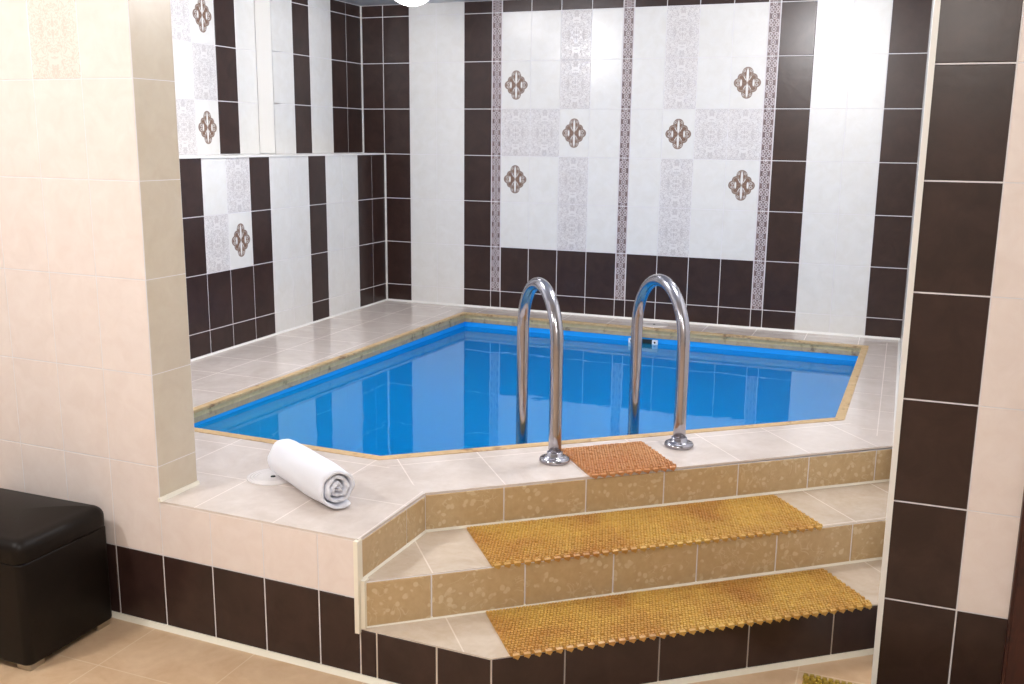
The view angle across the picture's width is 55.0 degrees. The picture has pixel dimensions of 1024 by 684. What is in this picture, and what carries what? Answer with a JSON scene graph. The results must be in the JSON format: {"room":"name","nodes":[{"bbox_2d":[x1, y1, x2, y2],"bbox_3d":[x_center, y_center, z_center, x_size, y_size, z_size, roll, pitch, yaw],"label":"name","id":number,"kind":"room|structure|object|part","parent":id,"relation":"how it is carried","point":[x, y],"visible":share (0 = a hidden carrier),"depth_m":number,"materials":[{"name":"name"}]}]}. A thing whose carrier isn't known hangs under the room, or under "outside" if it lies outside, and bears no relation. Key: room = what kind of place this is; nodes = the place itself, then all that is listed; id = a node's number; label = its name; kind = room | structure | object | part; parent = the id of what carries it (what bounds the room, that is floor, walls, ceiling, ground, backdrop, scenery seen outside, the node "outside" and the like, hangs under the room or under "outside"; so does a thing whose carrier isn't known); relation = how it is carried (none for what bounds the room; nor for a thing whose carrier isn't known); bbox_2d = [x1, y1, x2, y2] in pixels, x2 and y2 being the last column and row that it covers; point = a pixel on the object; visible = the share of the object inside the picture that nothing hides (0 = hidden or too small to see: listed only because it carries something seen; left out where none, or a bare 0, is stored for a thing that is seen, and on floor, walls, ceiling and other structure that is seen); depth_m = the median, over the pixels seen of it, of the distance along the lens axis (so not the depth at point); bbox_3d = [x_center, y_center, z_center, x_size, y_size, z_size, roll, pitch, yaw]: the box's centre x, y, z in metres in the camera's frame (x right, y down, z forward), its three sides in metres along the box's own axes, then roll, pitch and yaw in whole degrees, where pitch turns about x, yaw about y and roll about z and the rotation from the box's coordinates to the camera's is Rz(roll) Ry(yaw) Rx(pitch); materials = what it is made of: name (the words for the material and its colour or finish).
{"room":"indoor pool room","nodes":[
{"label":"indoor pool room","id":0,"kind":"room"},
{"bbox_2d":[0,0,196,623],"bbox_3d":[-2.214,-0.389,3.580,2.426,2.493,0.181,6,13,23],"label":"wall","id":1,"kind":"structure","parent":0,"point":[96,397],"depth_m":3.15,"materials":[{"name":"white tile"}]},
{"bbox_2d":[158,480,199,501],"bbox_3d":[-1.105,0.495,3.270,0.013,0.012,0.188,5,13,22],"label":"trim","id":2,"kind":"structure","parent":1,"relation":"attached to","point":[189,486],"depth_m":3.26,"materials":[{"name":"beige"}]},
{"bbox_2d":[112,611,397,683],"bbox_3d":[-1.729,0.894,3.520,3.627,0.014,0.024,6,13,23],"label":"trim","id":3,"kind":"structure","parent":1,"relation":"attached to","point":[360,677],"depth_m":3.13,"materials":[{"name":"beige"}]},
{"bbox_2d":[160,503,372,673],"bbox_3d":[-0.786,0.766,3.133,0.751,0.443,0.083,6,13,23],"label":"wall","id":4,"kind":"structure","parent":0,"point":[282,590],"depth_m":3.09,"materials":[{"name":"white tile"}]},
{"bbox_2d":[170,0,385,358],"bbox_3d":[-1.740,-0.956,5.262,0.391,2.050,3.676,5,12,21],"label":"wall","id":5,"kind":"structure","parent":0,"point":[283,206],"depth_m":5.85,"materials":[{"name":"white tile"}]},
{"bbox_2d":[190,299,386,360],"bbox_3d":[-1.565,0.038,5.414,0.013,0.032,3.636,5,12,21],"label":"trim","id":6,"kind":"structure","parent":5,"relation":"attached to","point":[306,324],"depth_m":5.88,"materials":[{"name":"white"}]},
{"bbox_2d":[384,154,387,299],"bbox_3d":[-0.892,-0.805,6.960,0.014,1.031,0.012,5,12,21],"label":"trim","id":7,"kind":"structure","parent":5,"relation":"attached to","point":[385,197],"depth_m":6.95,"materials":[{"name":"white"}]},
{"bbox_2d":[338,0,489,5],"bbox_3d":[-0.747,-1.444,2.404,7.070,0.081,8.181,5,12,21],"label":"ceiling","id":8,"kind":"structure","parent":0,"point":[355,2],"depth_m":6.50,"materials":[{"name":"grey paint"}]},
{"bbox_2d":[396,0,427,5],"bbox_3d":[-0.570,-1.978,5.571,0.323,0.146,0.323,5,12,21],"label":"ceiling lamp","id":9,"kind":"object","parent":8,"relation":"attached to","point":[403,2],"visible":1,"depth_m":5.54,"materials":[{"name":"white glass"}]},
{"bbox_2d":[0,617,872,683],"bbox_3d":[-1.165,1.271,1.956,7.070,0.081,6.060,5,12,21],"label":"floor","id":10,"kind":"structure","parent":0,"point":[121,652],"depth_m":3.05,"materials":[{"name":"beige tile"}]},
{"bbox_2d":[0,488,111,670],"bbox_3d":[-1.660,0.740,3.212,0.568,0.442,0.360,5,12,21],"label":"ottoman","id":11,"kind":"object","parent":10,"relation":"on","point":[55,585],"visible":1,"depth_m":3.06,"materials":[{"name":"brown leather"}]},
{"bbox_3d":[-1.658,0.568,3.176,0.568,0.092,0.360,5,12,21],"label":"seat","id":12,"kind":"part","parent":11,"relation":"part of","materials":[{"name":"brown leather"}]},
{"bbox_2d":[360,560,881,683],"bbox_3d":[0.480,0.924,3.120,1.878,0.166,0.301,-3,12,-16],"label":"step","id":13,"kind":"structure","parent":10,"relation":"on","point":[463,649],"depth_m":2.96,"materials":[{"name":"tile"}]},
{"bbox_2d":[486,568,871,659],"bbox_3d":[0.536,0.844,3.098,1.207,0.021,0.278,-3,12,-16],"label":"rubber mat","id":14,"kind":"object","parent":13,"relation":"on","point":[569,625],"visible":1,"depth_m":3.07,"materials":[{"name":"rubber"}]},
{"bbox_2d":[645,648,873,683],"bbox_3d":[0.570,1.026,3.007,1.310,0.014,0.021,-3,12,-16],"label":"trim","id":15,"kind":"structure","parent":13,"relation":"attached to","point":[832,657],"depth_m":3.07,"materials":[{"name":"beige"}]},
{"bbox_2d":[366,481,888,625],"bbox_3d":[0.523,0.786,3.428,2.153,0.314,0.341,-3,12,-17],"label":"step","id":16,"kind":"structure","parent":10,"relation":"on","point":[441,573],"depth_m":3.20,"materials":[{"name":"tile"}]},
{"bbox_2d":[360,577,368,628],"bbox_3d":[-0.441,0.784,2.955,0.013,0.154,0.028,5,12,21],"label":"trim","id":17,"kind":"structure","parent":16,"relation":"attached to","point":[363,582],"depth_m":2.94,"materials":[{"name":"beige plastic"}]},
{"bbox_2d":[345,447,891,597],"bbox_3d":[0.439,0.611,3.545,2.218,0.284,0.327,-5,13,-26],"label":"upper riser","id":18,"kind":"structure","parent":16,"relation":"on","point":[479,506],"depth_m":3.51,"materials":[{"name":"beige tile"}]},
{"bbox_2d":[353,539,362,633],"bbox_3d":[-0.458,0.729,2.937,0.014,0.293,0.028,5,12,21],"label":"trim","id":19,"kind":"structure","parent":18,"relation":"attached to","point":[357,544],"depth_m":2.92,"materials":[{"name":"beige plastic"}]},
{"bbox_2d":[363,530,425,577],"bbox_3d":[-0.372,0.674,3.123,0.009,0.008,0.421,5,13,22],"label":"trim","id":20,"kind":"structure","parent":18,"relation":"attached to","point":[423,532],"depth_m":3.12,"materials":[{"name":"beige plastic"}]},
{"bbox_2d":[425,479,889,531],"bbox_3d":[0.604,0.588,3.593,1.880,0.008,0.009,-3,12,-17],"label":"trim","id":21,"kind":"structure","parent":18,"relation":"attached to","point":[883,480],"depth_m":3.58,"materials":[{"name":"beige plastic"}]},
{"bbox_2d":[361,557,881,628],"bbox_3d":[0.441,0.812,3.234,1.878,0.008,0.009,-3,12,-17],"label":"trim","id":22,"kind":"structure","parent":16,"relation":"attached to","point":[876,558],"depth_m":3.26,"materials":[{"name":"beige plastic"}]},
{"bbox_2d":[466,494,822,568],"bbox_3d":[0.459,0.637,3.361,1.187,0.021,0.316,-3,12,-17],"label":"rubber mat","id":23,"kind":"object","parent":16,"relation":"on","point":[538,540],"visible":1,"depth_m":3.33,"materials":[{"name":"rubber"}]},
{"bbox_2d":[802,673,851,683],"bbox_3d":[1.103,1.085,2.739,0.620,0.017,0.408,5,12,21],"label":"rubber mat","id":24,"kind":"object","parent":10,"relation":"on","point":[807,679],"visible":1,"depth_m":2.99,"materials":[{"name":"yellow rubber"}]},
{"bbox_2d":[160,300,897,540],"bbox_3d":[0.000,0.206,4.729,3.456,0.030,3.795,5,12,21],"label":"pool deck","id":25,"kind":"object","parent":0,"point":[382,489],"visible":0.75,"depth_m":3.79,"materials":[{"name":"tile"}]},
{"bbox_2d":[247,468,288,485],"bbox_3d":[-0.832,0.468,3.428,0.178,0.006,0.178,5,12,21],"label":"lid","id":26,"kind":"object","parent":25,"relation":"on","point":[263,477],"visible":0.65,"depth_m":3.40,"materials":[{"name":"white plastic"}]},
{"bbox_2d":[267,439,354,508],"bbox_3d":[-0.674,0.433,3.276,0.130,0.136,0.436,-8,14,-36],"label":"rolled towel","id":27,"kind":"object","parent":25,"relation":"on","point":[321,479],"visible":1,"depth_m":3.17,"materials":[{"name":"white fabric"}]},
{"bbox_2d":[193,312,868,459],"bbox_3d":[0.278,0.638,4.944,2.685,0.960,2.917,5,12,21],"label":"swimming pool","id":28,"kind":"object","parent":25,"relation":"in","point":[447,385],"visible":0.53,"depth_m":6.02,"materials":[{"name":"blue liquid"}]},
{"bbox_2d":[628,338,657,351],"bbox_3d":[0.814,0.020,6.117,0.184,0.075,0.022,5,12,21],"label":"skimmer","id":29,"kind":"object","parent":28,"relation":"attached to","point":[648,345],"visible":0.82,"depth_m":6.11,"materials":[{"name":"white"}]},
{"bbox_3d":[0.745,0.011,6.145,0.034,0.071,0.016,5,12,21],"label":"plate","id":30,"kind":"part","parent":29,"relation":"part of","materials":[{"name":"white plastic"}]},
{"bbox_3d":[0.816,0.047,6.125,0.178,0.018,0.014,5,12,21],"label":"sill","id":31,"kind":"part","parent":29,"relation":"part of","materials":[{"name":"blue plastic"}]},
{"bbox_3d":[0.884,0.024,6.091,0.034,0.071,0.016,5,12,21],"label":"plate","id":32,"kind":"part","parent":29,"relation":"part of","materials":[{"name":"white plastic"}]},
{"bbox_2d":[516,277,569,465],"bbox_3d":[0.092,0.333,3.769,0.112,1.163,0.472,-4,12,-21],"label":"handrail","id":33,"kind":"object","parent":25,"relation":"attached to","point":[554,456],"visible":0.84,"depth_m":3.59,"materials":[{"name":"silver metal"}]},
{"bbox_2d":[561,441,676,478],"bbox_3d":[0.390,0.433,3.642,0.339,0.026,0.302,-3,12,-17],"label":"rubber mat","id":34,"kind":"object","parent":25,"relation":"on","point":[602,460],"visible":1,"depth_m":3.61,"materials":[{"name":"orange rubber"}]},
{"bbox_2d":[643,322,667,326],"bbox_3d":[0.902,-0.112,6.245,0.178,0.006,0.178,5,12,21],"label":"lid","id":35,"kind":"object","parent":25,"relation":"on","point":[647,324],"visible":0.93,"depth_m":6.24,"materials":[{"name":"white plastic"}]},
{"bbox_2d":[627,274,693,449],"bbox_3d":[0.576,0.286,3.971,0.112,1.121,0.502,-4,12,-21],"label":"handrail","id":36,"kind":"object","parent":25,"relation":"attached to","point":[678,441],"visible":0.9,"depth_m":3.78,"materials":[{"name":"silver metal"}]},
{"bbox_2d":[362,0,931,338],"bbox_3d":[0.587,-1.154,6.354,3.781,2.050,0.103,5,12,21],"label":"wall","id":37,"kind":"structure","parent":0,"point":[758,157],"depth_m":6.17,"materials":[{"name":"white tile"}]},
{"bbox_2d":[360,6,363,152],"bbox_3d":[-1.040,-1.809,6.818,0.014,0.990,0.012,5,12,21],"label":"trim","id":38,"kind":"structure","parent":37,"relation":"attached to","point":[360,6],"depth_m":6.81,"materials":[{"name":"white"}]},
{"bbox_2d":[388,299,899,339],"bbox_3d":[0.700,-0.162,6.450,3.444,0.012,0.013,5,12,21],"label":"trim","id":39,"kind":"structure","parent":37,"relation":"attached to","point":[619,317],"depth_m":6.33,"materials":[{"name":"white"}]},
{"bbox_2d":[899,0,933,371],"bbox_3d":[1.786,-0.472,4.237,0.102,2.505,3.131,5,12,21],"label":"wall","id":40,"kind":"structure","parent":0,"point":[932,0],"depth_m":5.15,"materials":[{"name":"white tile"}]},
{"bbox_2d":[892,339,900,447],"bbox_3d":[1.723,0.287,4.415,0.012,0.036,3.131,5,12,21],"label":"trim","id":41,"kind":"structure","parent":40,"relation":"attached to","point":[899,340],"depth_m":4.86,"materials":[{"name":"white"}]},
{"bbox_2d":[871,0,940,683],"bbox_3d":[1.127,-0.185,2.776,0.015,2.493,0.123,5,12,21],"label":"trim","id":42,"kind":"structure","parent":40,"relation":"attached to","point":[936,9],"depth_m":2.75,"materials":[{"name":"white"}]},
{"bbox_2d":[876,0,1023,683],"bbox_3d":[1.975,-0.109,2.452,1.818,2.493,0.118,5,12,21],"label":"wall","id":43,"kind":"structure","parent":0,"point":[959,484],"depth_m":2.72,"materials":[{"name":"white tile"}]},
{"bbox_2d":[1000,491,1023,683],"bbox_3d":[1.889,0.075,2.452,1.018,2.129,0.046,5,12,21],"label":"door","id":44,"kind":"structure","parent":43,"relation":"in","point":[1012,672],"depth_m":2.77,"materials":[{"name":"red wood"}]}
]}

